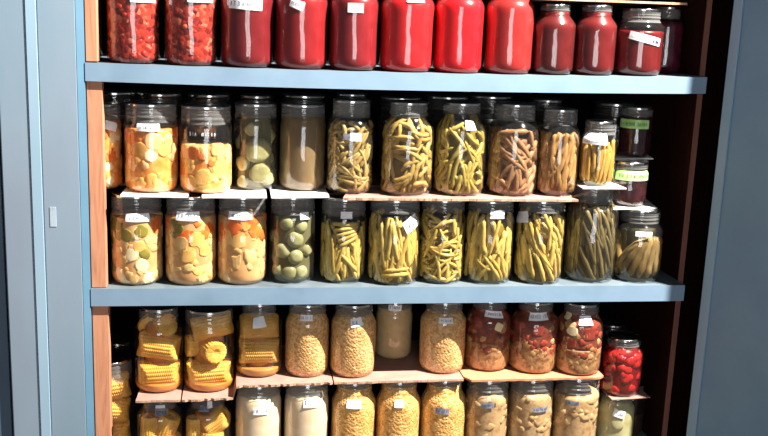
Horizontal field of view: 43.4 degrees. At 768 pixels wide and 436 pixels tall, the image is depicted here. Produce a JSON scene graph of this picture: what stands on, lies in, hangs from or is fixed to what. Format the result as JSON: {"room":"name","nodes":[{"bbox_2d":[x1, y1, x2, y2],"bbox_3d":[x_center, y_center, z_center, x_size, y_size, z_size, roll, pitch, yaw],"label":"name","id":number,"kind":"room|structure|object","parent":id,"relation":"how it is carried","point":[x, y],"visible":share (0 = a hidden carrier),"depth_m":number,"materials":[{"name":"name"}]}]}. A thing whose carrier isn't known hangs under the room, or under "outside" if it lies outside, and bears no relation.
{"room":"pantry","nodes":[
{"label":"pantry","id":0,"kind":"room"},
{"bbox_2d":[119,170,608,190],"bbox_3d":[-0.053,-0.080,1.999,1.100,0.005,0.177,0,12,-9],"label":"cardboard sheet","id":1,"kind":"object","parent":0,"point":[375,181],"visible":0.09,"depth_m":1.96,"materials":[{"name":"white cardboard"}]},
{"bbox_2d":[104,89,138,180],"bbox_3d":[-0.523,-0.162,1.877,0.091,0.170,0.091,0,12,-9],"label":"jar","id":2,"kind":"object","parent":1,"relation":"on","point":[129,120],"visible":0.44,"depth_m":1.85,"materials":[{"name":"clear glass"}]},
{"bbox_2d":[136,90,183,178],"bbox_3d":[-0.439,-0.161,1.890,0.091,0.170,0.091,0,12,-9],"label":"jar","id":3,"kind":"object","parent":1,"relation":"on","point":[168,120],"visible":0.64,"depth_m":1.87,"materials":[{"name":"clear glass"}]},
{"bbox_2d":[185,91,231,164],"bbox_3d":[-0.345,-0.161,1.904,0.091,0.170,0.091,0,12,-9],"label":"jar","id":4,"kind":"object","parent":1,"relation":"on","point":[222,127],"visible":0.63,"depth_m":1.87,"materials":[{"name":"clear glass"}]},
{"bbox_2d":[233,93,278,179],"bbox_3d":[-0.255,-0.160,1.919,0.091,0.169,0.091,0,12,-9],"label":"jar","id":5,"kind":"object","parent":1,"relation":"on","point":[274,126],"visible":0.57,"depth_m":1.90,"materials":[{"name":"clear glass"}]},
{"bbox_2d":[280,92,325,145],"bbox_3d":[-0.162,-0.161,1.932,0.091,0.173,0.091,0,12,-9],"label":"jar","id":6,"kind":"object","parent":1,"relation":"on","point":[288,94],"visible":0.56,"depth_m":1.90,"materials":[{"name":"clear glass"}]},
{"bbox_2d":[327,91,372,177],"bbox_3d":[-0.068,-0.163,1.946,0.091,0.178,0.091,0,12,-9],"label":"jar","id":7,"kind":"object","parent":1,"relation":"on","point":[357,121],"visible":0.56,"depth_m":1.93,"materials":[{"name":"clear glass"}]},
{"bbox_2d":[375,94,421,181],"bbox_3d":[0.031,-0.161,1.962,0.091,0.173,0.091,0,12,-9],"label":"jar","id":8,"kind":"object","parent":1,"relation":"on","point":[379,145],"visible":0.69,"depth_m":1.95,"materials":[{"name":"clear glass"}]},
{"bbox_2d":[424,94,468,182],"bbox_3d":[0.125,-0.162,1.976,0.091,0.178,0.091,0,12,-9],"label":"jar","id":9,"kind":"object","parent":1,"relation":"on","point":[434,122],"visible":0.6,"depth_m":1.94,"materials":[{"name":"clear glass"}]},
{"bbox_2d":[468,93,512,184],"bbox_3d":[0.217,-0.163,1.990,0.091,0.181,0.091,0,12,-9],"label":"jar","id":10,"kind":"object","parent":1,"relation":"on","point":[505,125],"visible":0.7,"depth_m":1.95,"materials":[{"name":"clear glass"}]},
{"bbox_2d":[523,98,566,184],"bbox_3d":[0.333,-0.160,2.009,0.091,0.176,0.091,0,12,-9],"label":"jar","id":11,"kind":"object","parent":1,"relation":"on","point":[555,127],"visible":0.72,"depth_m":1.98,"materials":[{"name":"clear glass"}]},
{"bbox_2d":[590,101,635,166],"bbox_3d":[0.480,-0.157,2.032,0.091,0.172,0.091,0,12,-9],"label":"jar","id":12,"kind":"object","parent":1,"relation":"on","point":[601,129],"visible":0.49,"depth_m":2.00,"materials":[{"name":"clear glass"}]},
{"bbox_3d":[0.389,1.541,0.648,6.500,0.050,4.200,0,12,-9],"label":"floor","id":13,"kind":"structure","parent":0,"visible":0},
{"bbox_2d":[0,0,767,435],"bbox_3d":[-0.118,-0.195,1.750,2.015,2.810,0.735,0,12,-9],"label":"tall cabinet","id":14,"kind":"object","parent":13,"relation":"on","point":[701,323],"visible":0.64,"depth_m":1.85,"materials":[{"name":"paint"}]},
{"bbox_2d":[98,0,102,58],"bbox_3d":[-0.553,-0.372,1.732,0.089,0.172,0.089,0,12,-9],"label":"jar","id":15,"kind":"object","parent":14,"relation":"on","point":[99,1],"visible":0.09,"depth_m":1.74,"materials":[{"name":"clear glass"}]},
{"bbox_2d":[111,348,134,435],"bbox_3d":[-0.540,0.368,1.890,0.096,0.208,0.096,11,15,35],"label":"jar","id":16,"kind":"object","parent":14,"relation":"on","point":[121,390],"visible":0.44,"depth_m":1.86,"materials":[{"name":"clear glass"}]},
{"bbox_2d":[111,333,135,431],"bbox_3d":[-0.553,0.347,2.003,0.072,0.202,0.072,0,12,-9],"label":"jar","id":17,"kind":"object","parent":14,"relation":"on","point":[119,339],"visible":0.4,"depth_m":1.99,"materials":[{"name":"clear glass"}]},
{"bbox_2d":[105,0,159,62],"bbox_3d":[-0.446,-0.363,1.712,0.093,0.172,0.094,0,12,-9],"label":"jar","id":18,"kind":"object","parent":14,"relation":"on","point":[132,25],"visible":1,"depth_m":1.68,"materials":[{"name":"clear glass"}]},
{"bbox_2d":[110,188,163,284],"bbox_3d":[-0.462,0.034,1.805,0.097,0.167,0.098,0,12,-9],"label":"jar","id":19,"kind":"object","parent":14,"relation":"on","point":[136,234],"visible":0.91,"depth_m":1.77,"materials":[{"name":"clear glass"}]},
{"bbox_2d":[104,100,122,188],"bbox_3d":[-0.529,-0.135,1.779,0.091,0.156,0.091,0,12,-9],"label":"jar","id":20,"kind":"object","parent":19,"relation":"on","point":[113,133],"visible":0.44,"depth_m":1.76,"materials":[{"name":"clear glass"}]},
{"bbox_2d":[120,184,189,197],"bbox_3d":[-0.420,-0.051,1.792,0.123,0.003,0.120,0,12,-9],"label":"paper card","id":21,"kind":"object","parent":19,"relation":"on","point":[179,192],"visible":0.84,"depth_m":1.75,"materials":[{"name":"white paper"}]},
{"bbox_2d":[124,100,178,191],"bbox_3d":[-0.428,-0.133,1.778,0.098,0.160,0.099,0,12,-9],"label":"jar","id":22,"kind":"object","parent":21,"relation":"on","point":[152,152],"visible":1,"depth_m":1.75,"materials":[{"name":"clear glass"}]},
{"bbox_2d":[140,402,182,435],"bbox_3d":[-0.434,0.407,1.874,0.088,0.147,0.088,0,12,-9],"label":"jar","id":23,"kind":"object","parent":14,"relation":"on","point":[160,421],"visible":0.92,"depth_m":1.84,"materials":[{"name":"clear glass"}]},
{"bbox_2d":[136,371,183,402],"bbox_3d":[-0.434,0.328,1.878,0.082,0.004,0.149,0,12,-9],"label":"cardboard sheet","id":24,"kind":"object","parent":23,"relation":"on","point":[143,396],"visible":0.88,"depth_m":1.82,"materials":[{"name":"beige cardboard"}]},
{"bbox_2d":[134,306,182,392],"bbox_3d":[-0.434,0.245,1.861,0.092,0.164,0.092,0,12,-9],"label":"jar","id":25,"kind":"object","parent":24,"relation":"on","point":[159,371],"visible":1,"depth_m":1.83,"materials":[{"name":"clear glass"}]},
{"bbox_2d":[164,0,216,65],"bbox_3d":[-0.346,-0.362,1.728,0.094,0.172,0.095,0,12,-9],"label":"jar","id":26,"kind":"object","parent":14,"relation":"on","point":[190,33],"visible":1,"depth_m":1.70,"materials":[{"name":"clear glass"}]},
{"bbox_2d":[165,192,216,284],"bbox_3d":[-0.364,0.035,1.818,0.096,0.167,0.097,0,12,-9],"label":"jar","id":27,"kind":"object","parent":14,"relation":"on","point":[190,237],"visible":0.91,"depth_m":1.78,"materials":[{"name":"clear glass"}]},
{"bbox_2d":[184,401,230,435],"bbox_3d":[-0.345,0.407,1.889,0.090,0.147,0.090,-7,15,-37],"label":"jar","id":28,"kind":"object","parent":14,"relation":"on","point":[207,420],"visible":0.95,"depth_m":1.86,"materials":[{"name":"clear glass"}]},
{"bbox_2d":[182,345,332,401],"bbox_3d":[-0.255,0.309,1.942,0.286,0.028,0.230,0,12,-9],"label":"cardboard sheet","id":29,"kind":"object","parent":28,"relation":"on","point":[283,378],"visible":0.45,"depth_m":1.86,"materials":[{"name":"beige cardboard"}]},
{"bbox_2d":[184,305,234,391],"bbox_3d":[-0.340,0.247,1.876,0.097,0.161,0.097,0,12,-9],"label":"jar","id":30,"kind":"object","parent":29,"relation":"on","point":[210,369],"visible":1,"depth_m":1.85,"materials":[{"name":"clear glass"}]},
{"bbox_2d":[235,305,282,376],"bbox_3d":[-0.245,0.230,1.895,0.091,0.146,0.091,6,13,19],"label":"jar","id":31,"kind":"object","parent":29,"relation":"on","point":[259,330],"visible":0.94,"depth_m":1.87,"materials":[{"name":"clear glass"}]},
{"bbox_2d":[284,304,329,376],"bbox_3d":[-0.152,0.232,1.903,0.088,0.146,0.088,0,12,-9],"label":"jar","id":32,"kind":"object","parent":29,"relation":"on","point":[307,327],"visible":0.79,"depth_m":1.87,"materials":[{"name":"clear glass"}]},
{"bbox_2d":[217,198,266,284],"bbox_3d":[-0.270,0.035,1.833,0.094,0.168,0.094,0,12,-9],"label":"jar","id":33,"kind":"object","parent":14,"relation":"on","point":[242,233],"visible":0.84,"depth_m":1.80,"materials":[{"name":"clear glass"}]},
{"bbox_2d":[202,185,266,197],"bbox_3d":[-0.282,-0.050,1.813,0.120,0.003,0.121,0,12,-9],"label":"paper card","id":34,"kind":"object","parent":33,"relation":"on","point":[233,191],"visible":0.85,"depth_m":1.78,"materials":[{"name":"white paper"}]},
{"bbox_2d":[179,102,231,192],"bbox_3d":[-0.330,-0.131,1.788,0.097,0.158,0.098,0,12,-9],"label":"jar","id":35,"kind":"object","parent":34,"relation":"on","point":[205,165],"visible":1,"depth_m":1.76,"materials":[{"name":"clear glass"}]},
{"bbox_2d":[233,100,277,189],"bbox_3d":[-0.244,-0.139,1.833,0.083,0.162,0.083,0,12,-9],"label":"jar","id":36,"kind":"object","parent":34,"relation":"on","point":[256,136],"visible":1,"depth_m":1.81,"materials":[{"name":"clear glass"}]},
{"bbox_2d":[220,0,273,67],"bbox_3d":[-0.247,-0.361,1.744,0.095,0.172,0.096,0,12,-9],"label":"jar","id":37,"kind":"object","parent":14,"relation":"on","point":[246,38],"visible":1,"depth_m":1.71,"materials":[{"name":"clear glass"}]},
{"bbox_2d":[235,386,281,435],"bbox_3d":[-0.247,0.396,1.901,0.090,0.171,0.091,0,12,-9],"label":"jar","id":38,"kind":"object","parent":14,"relation":"on","point":[258,409],"visible":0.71,"depth_m":1.86,"materials":[{"name":"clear glass"}]},
{"bbox_2d":[268,195,315,281],"bbox_3d":[-0.176,0.035,1.854,0.090,0.167,0.090,0,12,-9],"label":"jar","id":39,"kind":"object","parent":14,"relation":"on","point":[290,235],"visible":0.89,"depth_m":1.82,"materials":[{"name":"clear glass"}]},
{"bbox_2d":[269,185,328,197],"bbox_3d":[-0.162,-0.050,1.834,0.107,0.003,0.117,0,12,-9],"label":"paper card","id":40,"kind":"object","parent":39,"relation":"on","point":[277,191],"visible":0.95,"depth_m":1.81,"materials":[{"name":"white paper"}]},
{"bbox_2d":[279,101,325,189],"bbox_3d":[-0.156,-0.139,1.849,0.089,0.162,0.089,0,12,-9],"label":"jar","id":41,"kind":"object","parent":40,"relation":"on","point":[301,135],"visible":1,"depth_m":1.82,"materials":[{"name":"clear glass"}]},
{"bbox_2d":[274,0,327,68],"bbox_3d":[-0.151,-0.361,1.760,0.097,0.172,0.098,0,12,-9],"label":"jar","id":42,"kind":"object","parent":14,"relation":"on","point":[301,30],"visible":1,"depth_m":1.73,"materials":[{"name":"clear glass"}]},
{"bbox_2d":[283,384,328,435],"bbox_3d":[-0.154,0.397,1.915,0.089,0.171,0.090,0,12,-9],"label":"jar","id":43,"kind":"object","parent":14,"relation":"on","point":[306,413],"visible":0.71,"depth_m":1.88,"materials":[{"name":"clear glass"}]},
{"bbox_2d":[319,191,366,280],"bbox_3d":[-0.079,0.037,1.867,0.090,0.165,0.090,0,12,-9],"label":"jar","id":44,"kind":"object","parent":14,"relation":"on","point":[342,249],"visible":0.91,"depth_m":1.84,"materials":[{"name":"clear glass"}]},
{"bbox_2d":[330,383,375,435],"bbox_3d":[-0.062,0.397,1.930,0.090,0.171,0.090,0,12,-9],"label":"jar","id":45,"kind":"object","parent":14,"relation":"on","point":[353,413],"visible":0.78,"depth_m":1.89,"materials":[{"name":"clear glass"}]},
{"bbox_2d":[328,0,378,70],"bbox_3d":[-0.056,-0.360,1.771,0.090,0.172,0.091,0,12,-9],"label":"jar","id":46,"kind":"object","parent":14,"relation":"on","point":[353,38],"visible":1,"depth_m":1.74,"materials":[{"name":"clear glass"}]},
{"bbox_2d":[91,243,684,305],"bbox_3d":[-0.027,0.110,2.009,1.218,0.034,0.355,0,12,-9],"label":"shelf","id":47,"kind":"object","parent":14,"relation":"attached to","point":[668,285],"depth_m":1.85,"materials":[{"name":"paint"}]},
{"bbox_2d":[366,200,420,283],"bbox_3d":[0.019,0.038,1.873,0.102,0.165,0.102,0,12,-9],"label":"jar","id":48,"kind":"object","parent":14,"relation":"on","point":[393,241],"visible":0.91,"depth_m":1.84,"materials":[{"name":"clear glass"}]},
{"bbox_2d":[343,186,596,201],"bbox_3d":[0.181,-0.046,1.884,0.538,0.005,0.123,0,12,-9],"label":"cardboard sheet","id":49,"kind":"object","parent":48,"relation":"on","point":[375,194],"visible":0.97,"depth_m":1.85,"materials":[{"name":"beige cardboard"}]},
{"bbox_2d":[326,97,374,193],"bbox_3d":[-0.064,-0.139,1.835,0.090,0.175,0.090,0,12,-9],"label":"jar","id":50,"kind":"object","parent":49,"relation":"on","point":[350,149],"visible":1,"depth_m":1.81,"materials":[{"name":"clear glass"}]},
{"bbox_2d":[379,99,433,195],"bbox_3d":[0.044,-0.135,1.839,0.100,0.175,0.100,11,15,35],"label":"jar","id":51,"kind":"object","parent":49,"relation":"on","point":[406,163],"visible":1,"depth_m":1.81,"materials":[{"name":"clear glass"}]},
{"bbox_2d":[432,100,486,195],"bbox_3d":[0.146,-0.137,1.864,0.100,0.175,0.100,11,15,35],"label":"jar","id":52,"kind":"object","parent":49,"relation":"on","point":[458,164],"visible":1,"depth_m":1.83,"materials":[{"name":"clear glass"}]},
{"bbox_2d":[485,101,539,195],"bbox_3d":[0.251,-0.137,1.882,0.098,0.175,0.098,-7,15,-37],"label":"jar","id":53,"kind":"object","parent":49,"relation":"on","point":[511,168],"visible":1,"depth_m":1.85,"materials":[{"name":"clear glass"}]},
{"bbox_2d":[534,107,580,195],"bbox_3d":[0.341,-0.132,1.893,0.082,0.167,0.082,11,15,35],"label":"jar","id":54,"kind":"object","parent":49,"relation":"on","point":[557,171],"visible":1,"depth_m":1.87,"materials":[{"name":"clear glass"}]},
{"bbox_2d":[85,53,706,93],"bbox_3d":[-0.012,-0.290,1.925,1.218,0.041,0.355,0,12,-9],"label":"shelf","id":55,"kind":"object","parent":14,"relation":"attached to","point":[687,80],"depth_m":1.76,"materials":[{"name":"paint"}]},
{"bbox_2d":[374,382,420,435],"bbox_3d":[0.028,0.398,1.944,0.091,0.171,0.091,0,12,-9],"label":"jar","id":56,"kind":"object","parent":14,"relation":"on","point":[397,409],"visible":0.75,"depth_m":1.91,"materials":[{"name":"clear glass"}]},
{"bbox_2d":[328,340,463,383],"bbox_3d":[0.014,0.295,1.997,0.257,0.004,0.238,0,12,-9],"label":"cardboard sheet","id":57,"kind":"object","parent":56,"relation":"on","point":[407,369],"visible":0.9,"depth_m":1.92,"materials":[{"name":"beige cardboard"}]},
{"bbox_2d":[329,304,375,377],"bbox_3d":[-0.061,0.234,1.911,0.090,0.146,0.090,0,12,-9],"label":"jar","id":58,"kind":"object","parent":57,"relation":"on","point":[352,328],"visible":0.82,"depth_m":1.88,"materials":[{"name":"clear glass"}]},
{"bbox_2d":[375,303,412,358],"bbox_3d":[0.021,0.226,2.017,0.078,0.123,0.078,0,12,-9],"label":"jar","id":59,"kind":"object","parent":57,"relation":"on","point":[393,332],"visible":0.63,"depth_m":1.99,"materials":[{"name":"clear glass"}]},
{"bbox_2d":[418,303,466,373],"bbox_3d":[0.119,0.232,1.952,0.094,0.146,0.094,0,12,-9],"label":"jar","id":60,"kind":"object","parent":57,"relation":"on","point":[442,340],"visible":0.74,"depth_m":1.92,"materials":[{"name":"clear glass"}]},
{"bbox_2d":[378,0,434,71],"bbox_3d":[0.043,-0.361,1.792,0.101,0.172,0.101,0,12,-9],"label":"jar","id":61,"kind":"object","parent":14,"relation":"on","point":[406,33],"visible":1,"depth_m":1.76,"materials":[{"name":"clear glass"}]},
{"bbox_2d":[417,201,465,283],"bbox_3d":[0.113,0.039,1.889,0.089,0.165,0.089,0,12,-9],"label":"jar","id":62,"kind":"object","parent":14,"relation":"on","point":[441,253],"visible":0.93,"depth_m":1.86,"materials":[{"name":"clear glass"}]},
{"bbox_2d":[419,381,465,435],"bbox_3d":[0.119,0.398,1.959,0.093,0.171,0.094,0,12,-9],"label":"jar","id":63,"kind":"object","parent":14,"relation":"on","point":[442,410],"visible":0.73,"depth_m":1.92,"materials":[{"name":"clear glass"}]},
{"bbox_2d":[432,0,484,72],"bbox_3d":[0.140,-0.360,1.803,0.093,0.172,0.093,0,12,-9],"label":"jar","id":64,"kind":"object","parent":14,"relation":"on","point":[458,24],"visible":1,"depth_m":1.77,"materials":[{"name":"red glass"}]},
{"bbox_2d":[464,380,508,435],"bbox_3d":[0.208,0.399,1.971,0.089,0.171,0.090,0,12,-9],"label":"jar","id":65,"kind":"object","parent":14,"relation":"on","point":[486,403],"visible":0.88,"depth_m":1.94,"materials":[{"name":"clear glass"}]},
{"bbox_2d":[462,201,514,283],"bbox_3d":[0.206,0.040,1.901,0.096,0.164,0.096,0,12,-9],"label":"jar","id":66,"kind":"object","parent":14,"relation":"on","point":[487,258],"visible":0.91,"depth_m":1.87,"materials":[{"name":"clear glass"}]},
{"bbox_2d":[482,0,534,73],"bbox_3d":[0.236,-0.360,1.817,0.092,0.172,0.092,0,12,-9],"label":"jar","id":67,"kind":"object","parent":14,"relation":"on","point":[509,24],"visible":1,"depth_m":1.79,"materials":[{"name":"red glass"}]},
{"bbox_2d":[506,380,553,435],"bbox_3d":[0.300,0.399,1.988,0.094,0.171,0.094,0,12,-9],"label":"jar","id":68,"kind":"object","parent":14,"relation":"on","point":[529,411],"visible":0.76,"depth_m":1.95,"materials":[{"name":"clear glass"}]},
{"bbox_2d":[459,361,602,381],"bbox_3d":[0.287,0.299,2.029,0.288,0.004,0.220,0,12,-9],"label":"cardboard sheet","id":69,"kind":"object","parent":68,"relation":"on","point":[508,373],"visible":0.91,"depth_m":1.94,"materials":[{"name":"beige cardboard"}]},
{"bbox_2d":[464,303,511,370],"bbox_3d":[0.213,0.230,1.976,0.094,0.146,0.094,1,12,-5],"label":"jar","id":70,"kind":"object","parent":69,"relation":"on","point":[487,332],"visible":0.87,"depth_m":1.94,"materials":[{"name":"clear glass"}]},
{"bbox_2d":[508,302,558,373],"bbox_3d":[0.307,0.234,1.975,0.099,0.146,0.099,-4,14,-29],"label":"jar","id":71,"kind":"object","parent":69,"relation":"on","point":[534,329],"visible":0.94,"depth_m":1.94,"materials":[{"name":"clear glass"}]},
{"bbox_2d":[555,302,603,375],"bbox_3d":[0.399,0.239,1.971,0.094,0.146,0.094,-1,12,-13],"label":"jar","id":72,"kind":"object","parent":69,"relation":"on","point":[580,326],"visible":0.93,"depth_m":1.94,"materials":[{"name":"clear glass"}]},
{"bbox_2d":[512,201,565,283],"bbox_3d":[0.308,0.040,1.915,0.098,0.165,0.097,0,12,-9],"label":"jar","id":73,"kind":"object","parent":14,"relation":"on","point":[539,239],"visible":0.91,"depth_m":1.88,"materials":[{"name":"clear glass"}]},
{"bbox_2d":[531,3,575,73],"bbox_3d":[0.321,-0.339,1.829,0.081,0.130,0.081,0,12,-9],"label":"jar","id":74,"kind":"object","parent":14,"relation":"on","point":[553,44],"visible":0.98,"depth_m":1.80,"materials":[{"name":"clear glass"}]},
{"bbox_2d":[550,379,599,435],"bbox_3d":[0.396,0.399,2.004,0.095,0.171,0.095,0,12,-9],"label":"jar","id":75,"kind":"object","parent":14,"relation":"on","point":[575,404],"visible":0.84,"depth_m":1.97,"materials":[{"name":"clear glass"}]},
{"bbox_2d":[562,186,618,282],"bbox_3d":[0.416,0.026,1.941,0.104,0.191,0.104,0,12,-9],"label":"jar","id":76,"kind":"object","parent":14,"relation":"on","point":[590,232],"visible":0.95,"depth_m":1.91,"materials":[{"name":"clear glass"}]},
{"bbox_2d":[576,180,626,189],"bbox_3d":[0.420,-0.066,1.912,0.090,0.003,0.096,0,12,-9],"label":"paper card","id":77,"kind":"object","parent":76,"relation":"on","point":[612,186],"visible":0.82,"depth_m":1.88,"materials":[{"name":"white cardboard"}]},
{"bbox_2d":[577,119,616,184],"bbox_3d":[0.419,-0.128,1.891,0.071,0.126,0.072,0,12,-9],"label":"jar","id":78,"kind":"object","parent":77,"relation":"on","point":[596,163],"visible":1,"depth_m":1.87,"materials":[{"name":"clear glass"}]},
{"bbox_2d":[572,4,616,74],"bbox_3d":[0.402,-0.340,1.841,0.080,0.130,0.080,0,12,-9],"label":"jar","id":79,"kind":"object","parent":14,"relation":"on","point":[595,35],"visible":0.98,"depth_m":1.81,"materials":[{"name":"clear glass"}]},
{"bbox_2d":[531,0,686,5],"bbox_3d":[0.408,-0.434,1.935,0.313,0.006,0.288,0,12,-9],"label":"cardboard sheet","id":80,"kind":"object","parent":79,"relation":"on","point":[605,2],"visible":0.98,"depth_m":1.84,"materials":[{"name":"beige cardboard"}]},
{"bbox_2d":[590,317,627,400],"bbox_3d":[0.503,0.340,2.164,0.072,0.228,0.072,0,12,-9],"label":"jar","id":81,"kind":"object","parent":14,"relation":"on","point":[612,322],"visible":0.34,"depth_m":2.14,"materials":[{"name":"clear glass"}]},
{"bbox_2d":[595,389,636,435],"bbox_3d":[0.490,0.421,2.045,0.085,0.119,0.086,0,12,-9],"label":"jar","id":82,"kind":"object","parent":14,"relation":"on","point":[615,417],"visible":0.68,"depth_m":2.02,"materials":[{"name":"clear glass"}]},
{"bbox_2d":[597,384,649,399],"bbox_3d":[0.503,0.364,2.022,0.086,0.002,0.084,0,12,-9],"label":"paper card","id":83,"kind":"object","parent":82,"relation":"on","point":[639,394],"visible":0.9,"depth_m":2.00,"materials":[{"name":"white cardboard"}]},
{"bbox_2d":[600,330,643,396],"bbox_3d":[0.496,0.302,2.012,0.085,0.122,0.085,-7,15,-37],"label":"jar","id":84,"kind":"object","parent":83,"relation":"on","point":[621,368],"visible":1,"depth_m":1.98,"materials":[{"name":"clear glass"}]},
{"bbox_2d":[612,206,664,282],"bbox_3d":[0.515,0.050,1.957,0.100,0.146,0.100,0,12,-9],"label":"jar","id":85,"kind":"object","parent":14,"relation":"on","point":[638,249],"visible":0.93,"depth_m":1.93,"materials":[{"name":"clear glass"}]},
{"bbox_2d":[604,196,656,209],"bbox_3d":[0.501,-0.031,1.974,0.092,0.003,0.152,3,12,2],"label":"paper card","id":86,"kind":"object","parent":85,"relation":"on","point":[647,204],"visible":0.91,"depth_m":1.93,"materials":[{"name":"white paper"}]},
{"bbox_2d":[608,159,648,205],"bbox_3d":[0.493,-0.072,1.944,0.075,0.089,0.076,0,12,-9],"label":"jam jar","id":87,"kind":"object","parent":86,"relation":"on","point":[634,179],"visible":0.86,"depth_m":1.92,"materials":[{"name":"clear glass"}]},
{"bbox_2d":[614,154,652,159],"bbox_3d":[0.501,-0.125,1.971,0.102,0.002,0.076,0,12,-9],"label":"paper card","id":88,"kind":"object","parent":87,"relation":"on","point":[617,156],"visible":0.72,"depth_m":1.95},
{"bbox_2d":[617,105,653,156],"bbox_3d":[0.511,-0.176,1.961,0.067,0.101,0.068,0,12,-9],"label":"jam jar","id":89,"kind":"object","parent":88,"relation":"on","point":[635,130],"visible":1,"depth_m":1.94,"materials":[{"name":"clear glass"}]},
{"bbox_2d":[613,8,663,75],"bbox_3d":[0.491,-0.339,1.860,0.091,0.124,0.092,0,12,-9],"label":"jar","id":90,"kind":"object","parent":14,"relation":"on","point":[637,52],"visible":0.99,"depth_m":1.83,"materials":[{"name":"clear glass"}]},
{"bbox_2d":[632,380,644,435],"bbox_3d":[0.536,0.411,2.102,0.060,0.119,0.060,0,12,-9],"label":"jar","id":91,"kind":"object","parent":14,"relation":"on","point":[638,416],"visible":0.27,"depth_m":2.08,"materials":[{"name":"clear glass"}]},
{"bbox_2d":[649,6,683,72],"bbox_3d":[0.565,-0.358,1.937,0.067,0.130,0.067,0,12,-9],"label":"jar","id":92,"kind":"object","parent":14,"relation":"on","point":[673,31],"visible":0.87,"depth_m":1.91,"materials":[{"name":"clear glass"}]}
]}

